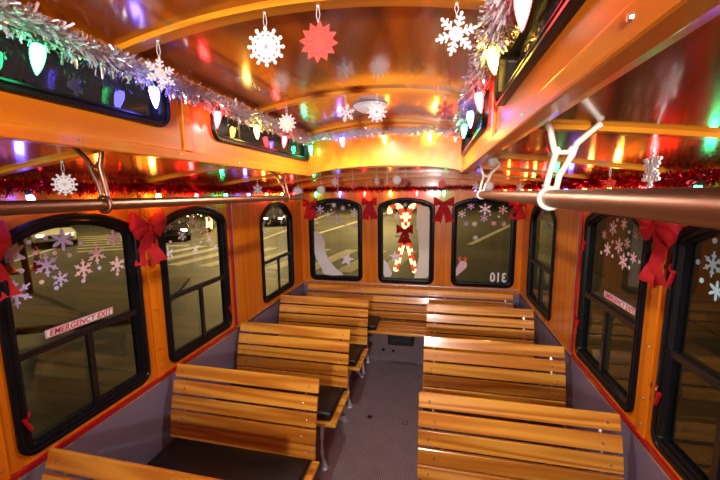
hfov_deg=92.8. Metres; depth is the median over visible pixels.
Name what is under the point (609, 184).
snowflake ornament
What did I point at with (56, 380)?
street
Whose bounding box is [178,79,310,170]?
trim
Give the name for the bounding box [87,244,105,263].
sticker
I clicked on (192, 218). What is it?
sticker
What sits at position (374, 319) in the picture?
cushion
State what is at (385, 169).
ceiling
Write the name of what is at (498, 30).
tinsel garland
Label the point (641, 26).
trim
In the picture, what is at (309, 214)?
ribbon bow
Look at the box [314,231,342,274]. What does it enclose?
sticker
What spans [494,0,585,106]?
window
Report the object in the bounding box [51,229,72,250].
sticker
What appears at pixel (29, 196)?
string
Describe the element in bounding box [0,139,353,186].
ceiling
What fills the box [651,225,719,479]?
window
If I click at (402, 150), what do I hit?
wall
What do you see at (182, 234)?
sticker
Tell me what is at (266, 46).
snowflake ornament
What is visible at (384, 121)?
trim
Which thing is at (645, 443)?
trim
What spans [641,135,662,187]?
snowflake ornament
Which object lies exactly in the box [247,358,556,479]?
floor
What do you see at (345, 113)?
snowflake ornament
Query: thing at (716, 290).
sticker
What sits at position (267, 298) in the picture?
window
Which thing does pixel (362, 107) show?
recessed light
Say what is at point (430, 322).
cushion
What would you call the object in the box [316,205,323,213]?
sticker
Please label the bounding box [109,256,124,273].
sticker
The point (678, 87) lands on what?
ceiling
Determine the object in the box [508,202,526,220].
ribbon bow
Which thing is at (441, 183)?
snowflake ornament
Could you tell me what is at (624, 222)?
sticker
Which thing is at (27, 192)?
socket
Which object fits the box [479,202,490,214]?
sticker
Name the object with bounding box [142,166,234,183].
trim
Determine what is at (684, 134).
trim
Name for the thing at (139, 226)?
ribbon bow
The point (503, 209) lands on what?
sticker
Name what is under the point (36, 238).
car
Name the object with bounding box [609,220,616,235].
sticker
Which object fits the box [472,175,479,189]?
snowflake ornament
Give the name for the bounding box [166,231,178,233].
grille
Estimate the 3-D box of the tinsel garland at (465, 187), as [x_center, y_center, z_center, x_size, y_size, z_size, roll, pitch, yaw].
[0.459,-0.522,3.496,2.242,0.098,0.092,1,8,12]
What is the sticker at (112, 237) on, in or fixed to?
attached to the window at (27, 445)
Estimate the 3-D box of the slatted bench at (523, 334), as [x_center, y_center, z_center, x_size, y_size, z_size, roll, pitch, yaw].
[0.974,0.998,2.847,0.840,0.894,0.679,1,8,12]
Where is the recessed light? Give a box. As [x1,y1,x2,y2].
[353,101,387,113]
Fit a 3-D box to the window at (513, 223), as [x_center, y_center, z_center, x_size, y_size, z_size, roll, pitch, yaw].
[1.233,0.026,3.439,0.610,0.912,0.045,1,8,12]
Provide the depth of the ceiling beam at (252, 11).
0.75 m
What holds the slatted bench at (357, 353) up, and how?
on the floor
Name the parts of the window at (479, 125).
pane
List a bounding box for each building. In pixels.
[295,153,507,206]
[536,209,719,335]
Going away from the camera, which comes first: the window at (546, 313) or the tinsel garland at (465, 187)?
the window at (546, 313)
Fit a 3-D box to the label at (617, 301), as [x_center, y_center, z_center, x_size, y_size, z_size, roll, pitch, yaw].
[1.213,0.291,1.609,0.002,0.033,0.284,1,8,12]
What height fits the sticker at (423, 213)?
0.775 m
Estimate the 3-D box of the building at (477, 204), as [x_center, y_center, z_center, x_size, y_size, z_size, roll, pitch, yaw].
[6.091,-11.518,65.279,60.400,10.225,6.400,1,8,12]
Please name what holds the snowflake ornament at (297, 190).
hanging from the wall at (246, 216)
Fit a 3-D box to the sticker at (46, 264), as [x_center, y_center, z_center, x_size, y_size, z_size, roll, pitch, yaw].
[-1.222,0.097,1.336,0.001,0.095,0.085,1,8,12]
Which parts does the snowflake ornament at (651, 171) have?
hanging cord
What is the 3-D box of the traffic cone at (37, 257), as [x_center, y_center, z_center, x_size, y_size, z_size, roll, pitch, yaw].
[-11.892,0.663,12.622,0.440,0.870,0.440,1,8,12]
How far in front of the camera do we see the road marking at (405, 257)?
13.35 m
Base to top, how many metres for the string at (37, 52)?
0.076 m
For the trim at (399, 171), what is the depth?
2.72 m
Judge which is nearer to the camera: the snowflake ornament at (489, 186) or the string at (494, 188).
the snowflake ornament at (489, 186)
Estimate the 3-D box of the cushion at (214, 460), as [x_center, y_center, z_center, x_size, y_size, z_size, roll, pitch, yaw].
[-0.670,1.143,1.709,0.800,0.052,0.345,1,8,12]
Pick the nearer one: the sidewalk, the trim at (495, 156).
the trim at (495, 156)
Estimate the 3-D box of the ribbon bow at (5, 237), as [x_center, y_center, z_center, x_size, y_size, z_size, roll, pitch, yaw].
[-1.232,0.048,1.093,0.071,0.370,0.248,1,8,12]
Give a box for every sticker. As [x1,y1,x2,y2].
[4,245,25,267]
[10,279,31,308]
[33,253,58,276]
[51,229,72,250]
[52,271,68,286]
[74,259,92,278]
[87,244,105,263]
[106,230,120,246]
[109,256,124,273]
[167,247,172,259]
[178,228,186,241]
[188,215,195,224]
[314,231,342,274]
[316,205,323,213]
[341,252,353,265]
[383,260,391,276]
[390,251,400,261]
[414,205,429,277]
[456,256,467,275]
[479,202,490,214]
[490,272,505,282]
[499,205,507,212]
[604,242,610,255]
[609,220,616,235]
[615,238,622,253]
[619,253,627,269]
[621,218,626,229]
[630,252,636,262]
[703,251,719,276]
[708,281,719,300]
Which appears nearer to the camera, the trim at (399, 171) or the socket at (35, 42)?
the socket at (35, 42)
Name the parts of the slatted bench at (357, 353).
seat, backrest, leg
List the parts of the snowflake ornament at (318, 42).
hanging cord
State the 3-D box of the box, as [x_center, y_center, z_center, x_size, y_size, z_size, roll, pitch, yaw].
[0.410,0.971,3.410,0.250,0.118,0.161,1,8,12]
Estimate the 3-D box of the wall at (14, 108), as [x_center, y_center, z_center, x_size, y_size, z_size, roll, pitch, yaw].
[-0.678,-0.338,0.569,0.030,0.310,3.300,1,8,12]
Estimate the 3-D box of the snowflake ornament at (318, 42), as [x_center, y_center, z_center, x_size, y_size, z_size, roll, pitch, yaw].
[-0.089,-0.446,0.739,0.086,0.121,0.008,0,8,7]
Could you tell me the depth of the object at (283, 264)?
12.85 m
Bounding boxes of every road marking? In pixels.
[338,250,386,272]
[383,251,416,272]
[466,225,509,244]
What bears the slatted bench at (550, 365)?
on the floor
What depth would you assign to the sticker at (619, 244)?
1.62 m
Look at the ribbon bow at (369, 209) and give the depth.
3.60 m
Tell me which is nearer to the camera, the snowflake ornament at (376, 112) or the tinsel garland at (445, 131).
the snowflake ornament at (376, 112)
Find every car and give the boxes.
[27,226,77,248]
[165,216,190,239]
[263,207,286,225]
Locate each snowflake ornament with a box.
[51,161,78,195]
[145,40,174,89]
[247,12,284,66]
[253,179,262,195]
[278,106,295,132]
[293,182,302,194]
[300,5,337,62]
[317,178,324,194]
[337,95,354,121]
[367,93,386,122]
[393,174,401,183]
[435,3,476,55]
[436,96,452,119]
[438,173,445,187]
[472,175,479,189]
[486,180,493,190]
[516,179,523,189]
[602,167,615,188]
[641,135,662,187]
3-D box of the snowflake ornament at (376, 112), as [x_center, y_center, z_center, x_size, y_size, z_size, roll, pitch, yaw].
[0.069,-0.538,1.388,0.083,0.119,0.008,0,8,7]
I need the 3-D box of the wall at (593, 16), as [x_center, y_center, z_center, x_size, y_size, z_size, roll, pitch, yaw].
[0.250,-0.321,0.365,0.030,0.310,3.300,1,8,12]
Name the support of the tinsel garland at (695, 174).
attached to the wall at (567, 220)
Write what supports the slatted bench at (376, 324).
on the floor
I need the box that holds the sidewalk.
[11,277,189,332]
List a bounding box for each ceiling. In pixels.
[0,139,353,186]
[16,0,554,132]
[323,167,458,177]
[454,15,719,183]
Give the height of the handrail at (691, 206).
0.186 m
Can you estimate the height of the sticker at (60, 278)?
0.068 m
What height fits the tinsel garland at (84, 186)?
0.097 m
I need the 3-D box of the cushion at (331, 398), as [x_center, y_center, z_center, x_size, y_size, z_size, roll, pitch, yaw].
[-0.530,1.055,2.338,0.800,0.052,0.345,1,8,12]
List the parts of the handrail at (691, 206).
rail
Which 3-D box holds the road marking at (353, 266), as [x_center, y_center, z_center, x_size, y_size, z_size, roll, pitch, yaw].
[0.199,0.793,13.821,0.620,0.012,4.639,2,8,20]
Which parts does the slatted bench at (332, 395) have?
backrest, leg, seat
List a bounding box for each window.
[0,16,170,126]
[0,213,150,455]
[157,206,231,361]
[210,108,309,161]
[259,201,294,302]
[308,198,362,280]
[378,197,434,284]
[451,198,516,287]
[461,86,488,155]
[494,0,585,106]
[526,205,556,320]
[575,213,651,412]
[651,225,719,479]
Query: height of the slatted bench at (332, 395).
0.894 m
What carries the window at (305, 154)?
in the wall at (14, 108)
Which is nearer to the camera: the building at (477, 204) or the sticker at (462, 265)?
the sticker at (462, 265)
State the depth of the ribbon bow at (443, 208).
3.44 m
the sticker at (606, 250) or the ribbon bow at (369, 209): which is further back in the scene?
the ribbon bow at (369, 209)
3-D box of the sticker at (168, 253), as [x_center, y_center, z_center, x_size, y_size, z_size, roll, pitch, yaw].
[-1.088,0.080,1.945,0.001,0.082,0.073,1,8,12]
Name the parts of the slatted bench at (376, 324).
leg, leg, seat, backrest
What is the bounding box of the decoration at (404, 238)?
[387,203,421,272]
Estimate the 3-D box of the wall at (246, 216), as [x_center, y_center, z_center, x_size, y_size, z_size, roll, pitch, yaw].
[-1.178,0.667,1.592,0.050,1.930,4.850,1,8,12]
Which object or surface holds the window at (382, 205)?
in the wall at (459, 195)
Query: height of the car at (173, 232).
1.470 m
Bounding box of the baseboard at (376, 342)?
[351,333,425,363]
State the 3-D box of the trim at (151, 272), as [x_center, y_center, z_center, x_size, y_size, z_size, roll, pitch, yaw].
[-1.098,0.242,1.818,0.015,1.030,0.050,1,8,12]
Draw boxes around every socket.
[24,190,31,194]
[32,34,44,45]
[695,179,702,185]
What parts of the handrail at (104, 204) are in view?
rail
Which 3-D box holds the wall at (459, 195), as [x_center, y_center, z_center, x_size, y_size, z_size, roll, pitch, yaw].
[0.475,0.120,3.634,2.300,1.620,0.040,1,8,12]
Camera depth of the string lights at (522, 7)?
0.72 m
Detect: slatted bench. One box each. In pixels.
[41,447,222,479]
[146,363,319,479]
[215,321,350,470]
[265,295,368,407]
[298,284,518,373]
[417,391,623,479]
[421,336,577,466]
[425,303,542,396]
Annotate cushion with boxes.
[146,437,311,479]
[216,383,344,420]
[269,344,364,365]
[298,313,380,329]
[430,322,518,339]
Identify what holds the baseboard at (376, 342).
attached to the wall at (459, 195)
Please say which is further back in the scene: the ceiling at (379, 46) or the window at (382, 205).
the window at (382, 205)
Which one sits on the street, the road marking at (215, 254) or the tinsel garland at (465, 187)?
the road marking at (215, 254)
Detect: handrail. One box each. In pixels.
[0,148,303,215]
[473,121,719,229]
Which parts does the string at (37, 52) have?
bulb, bulb, bulb, bulb, bulb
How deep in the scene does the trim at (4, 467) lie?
1.19 m
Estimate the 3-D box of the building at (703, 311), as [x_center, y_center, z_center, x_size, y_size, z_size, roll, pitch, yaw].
[9.597,-2.850,5.732,6.400,9.225,30.400,1,8,12]
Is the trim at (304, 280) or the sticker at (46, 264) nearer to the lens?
the sticker at (46, 264)
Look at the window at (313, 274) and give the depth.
3.76 m
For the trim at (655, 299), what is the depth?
1.34 m
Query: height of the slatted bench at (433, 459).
0.894 m
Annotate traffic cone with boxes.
[5,250,18,274]
[30,246,49,270]
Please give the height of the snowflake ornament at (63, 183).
0.108 m
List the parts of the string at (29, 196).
bulb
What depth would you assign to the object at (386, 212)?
26.79 m
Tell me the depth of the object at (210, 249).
15.46 m
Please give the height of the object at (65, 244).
0.012 m
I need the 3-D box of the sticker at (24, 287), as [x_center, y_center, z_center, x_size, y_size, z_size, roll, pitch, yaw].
[-1.246,0.196,1.239,0.001,0.111,0.100,1,8,12]
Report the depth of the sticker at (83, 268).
1.48 m
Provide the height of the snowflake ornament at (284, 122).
0.114 m
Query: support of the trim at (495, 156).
attached to the wall at (567, 220)
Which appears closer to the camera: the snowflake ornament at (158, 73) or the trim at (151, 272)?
the snowflake ornament at (158, 73)
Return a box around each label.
[45,307,112,338]
[604,290,635,315]
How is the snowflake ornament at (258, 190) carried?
hanging from the trim at (487, 168)
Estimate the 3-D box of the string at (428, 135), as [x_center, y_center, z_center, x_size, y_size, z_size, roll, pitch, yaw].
[0.213,-0.591,1.985,0.690,0.076,0.027,1,8,13]
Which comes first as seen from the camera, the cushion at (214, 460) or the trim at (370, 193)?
the cushion at (214, 460)
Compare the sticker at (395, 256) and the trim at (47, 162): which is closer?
the trim at (47, 162)
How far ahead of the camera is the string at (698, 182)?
1.09 m
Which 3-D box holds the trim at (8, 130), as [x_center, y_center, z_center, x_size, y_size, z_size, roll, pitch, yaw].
[-0.666,-0.311,0.565,0.031,0.265,3.290,1,8,12]
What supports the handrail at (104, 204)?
attached to the ceiling at (119, 167)
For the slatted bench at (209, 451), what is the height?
0.894 m
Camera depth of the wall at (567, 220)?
2.07 m
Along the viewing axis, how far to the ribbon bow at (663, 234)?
1.27 m
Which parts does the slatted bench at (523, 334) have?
backrest, seat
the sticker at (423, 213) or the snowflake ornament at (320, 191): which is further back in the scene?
the sticker at (423, 213)
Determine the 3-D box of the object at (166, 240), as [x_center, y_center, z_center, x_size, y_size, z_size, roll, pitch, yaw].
[-13.035,0.165,19.477,4.883,0.012,0.320,-4,8,-22]
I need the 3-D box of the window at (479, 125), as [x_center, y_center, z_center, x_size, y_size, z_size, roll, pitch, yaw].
[0.483,-0.467,1.445,0.045,0.140,0.930,1,8,12]
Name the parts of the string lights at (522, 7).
bulb, bulb, bulb, bulb, bulb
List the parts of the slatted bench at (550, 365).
backrest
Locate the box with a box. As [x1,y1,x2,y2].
[388,335,413,346]
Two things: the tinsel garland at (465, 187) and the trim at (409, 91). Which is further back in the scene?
the tinsel garland at (465, 187)
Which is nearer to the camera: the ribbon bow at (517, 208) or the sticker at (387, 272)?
the ribbon bow at (517, 208)
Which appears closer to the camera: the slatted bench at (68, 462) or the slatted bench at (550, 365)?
the slatted bench at (68, 462)
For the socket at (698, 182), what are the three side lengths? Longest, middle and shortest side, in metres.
0.021 x 0.018 x 0.018 m
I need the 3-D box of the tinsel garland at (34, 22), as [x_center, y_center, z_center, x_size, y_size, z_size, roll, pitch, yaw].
[-0.524,-0.452,1.039,0.094,0.100,2.136,1,8,12]
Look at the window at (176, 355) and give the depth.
2.20 m
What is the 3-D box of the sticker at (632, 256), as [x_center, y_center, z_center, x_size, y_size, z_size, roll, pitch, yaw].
[1.198,0.078,1.501,0.001,0.053,0.046,1,8,12]
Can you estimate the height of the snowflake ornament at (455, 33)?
0.101 m
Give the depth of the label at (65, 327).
1.45 m
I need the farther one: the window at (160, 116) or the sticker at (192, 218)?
the sticker at (192, 218)
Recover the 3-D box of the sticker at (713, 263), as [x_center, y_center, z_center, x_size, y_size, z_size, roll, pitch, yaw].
[1.103,0.076,1.071,0.001,0.083,0.074,1,8,12]
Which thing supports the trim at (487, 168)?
attached to the wall at (246, 216)
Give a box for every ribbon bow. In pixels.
[0,220,22,301]
[128,195,166,266]
[303,198,317,219]
[361,197,377,220]
[432,197,454,223]
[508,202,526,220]
[637,187,683,289]
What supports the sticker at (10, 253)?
attached to the window at (27, 445)
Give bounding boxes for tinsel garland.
[0,0,316,147]
[0,176,294,198]
[303,183,518,193]
[311,125,455,142]
[451,0,521,139]
[522,165,719,189]
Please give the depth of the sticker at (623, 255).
1.58 m
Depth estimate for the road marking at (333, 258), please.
14.55 m
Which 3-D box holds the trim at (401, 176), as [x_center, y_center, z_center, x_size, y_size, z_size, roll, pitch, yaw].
[0.446,-0.586,3.438,2.300,0.126,0.140,1,8,12]
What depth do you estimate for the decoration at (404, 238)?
3.67 m
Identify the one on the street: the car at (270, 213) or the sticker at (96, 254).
the car at (270, 213)
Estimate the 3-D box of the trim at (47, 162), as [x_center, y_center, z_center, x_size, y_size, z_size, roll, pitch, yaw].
[-0.932,-0.238,1.053,0.650,0.095,0.030,1,8,12]
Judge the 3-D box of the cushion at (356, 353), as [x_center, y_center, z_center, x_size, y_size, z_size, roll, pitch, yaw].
[-0.383,0.963,2.995,0.800,0.052,0.345,1,8,12]
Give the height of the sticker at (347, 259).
0.167 m
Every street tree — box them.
[0,73,37,293]
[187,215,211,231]
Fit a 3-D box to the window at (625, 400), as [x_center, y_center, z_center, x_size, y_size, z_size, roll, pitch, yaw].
[1.221,0.275,1.690,0.062,0.897,0.610,1,8,12]
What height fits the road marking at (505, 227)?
0.012 m
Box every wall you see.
[0,5,307,170]
[0,178,304,479]
[301,178,524,328]
[310,124,461,173]
[463,0,719,171]
[517,167,719,479]
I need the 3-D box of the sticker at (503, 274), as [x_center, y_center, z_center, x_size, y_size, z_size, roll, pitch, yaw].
[1.393,0.378,3.459,0.155,0.101,0.001,1,8,12]
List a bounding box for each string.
[0,189,292,199]
[1,22,312,154]
[315,188,506,196]
[340,131,457,146]
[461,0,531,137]
[529,179,717,189]
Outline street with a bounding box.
[9,207,719,477]
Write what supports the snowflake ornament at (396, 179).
hanging from the trim at (399, 171)
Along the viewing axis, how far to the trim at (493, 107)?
0.87 m
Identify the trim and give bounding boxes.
[0,0,312,176]
[0,150,111,176]
[0,417,9,479]
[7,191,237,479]
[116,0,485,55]
[139,190,164,377]
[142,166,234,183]
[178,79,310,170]
[221,166,591,185]
[256,88,461,114]
[265,171,551,187]
[296,175,528,188]
[304,280,517,291]
[309,119,454,134]
[367,186,371,285]
[440,187,445,289]
[461,0,719,172]
[462,75,496,165]
[491,155,669,173]
[535,124,719,140]
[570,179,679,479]
[636,183,673,437]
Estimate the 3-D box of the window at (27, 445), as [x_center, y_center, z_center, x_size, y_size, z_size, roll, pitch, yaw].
[-1.182,0.332,1.474,0.062,0.897,0.590,1,8,12]
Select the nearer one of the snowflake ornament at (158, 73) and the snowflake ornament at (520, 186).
the snowflake ornament at (158, 73)

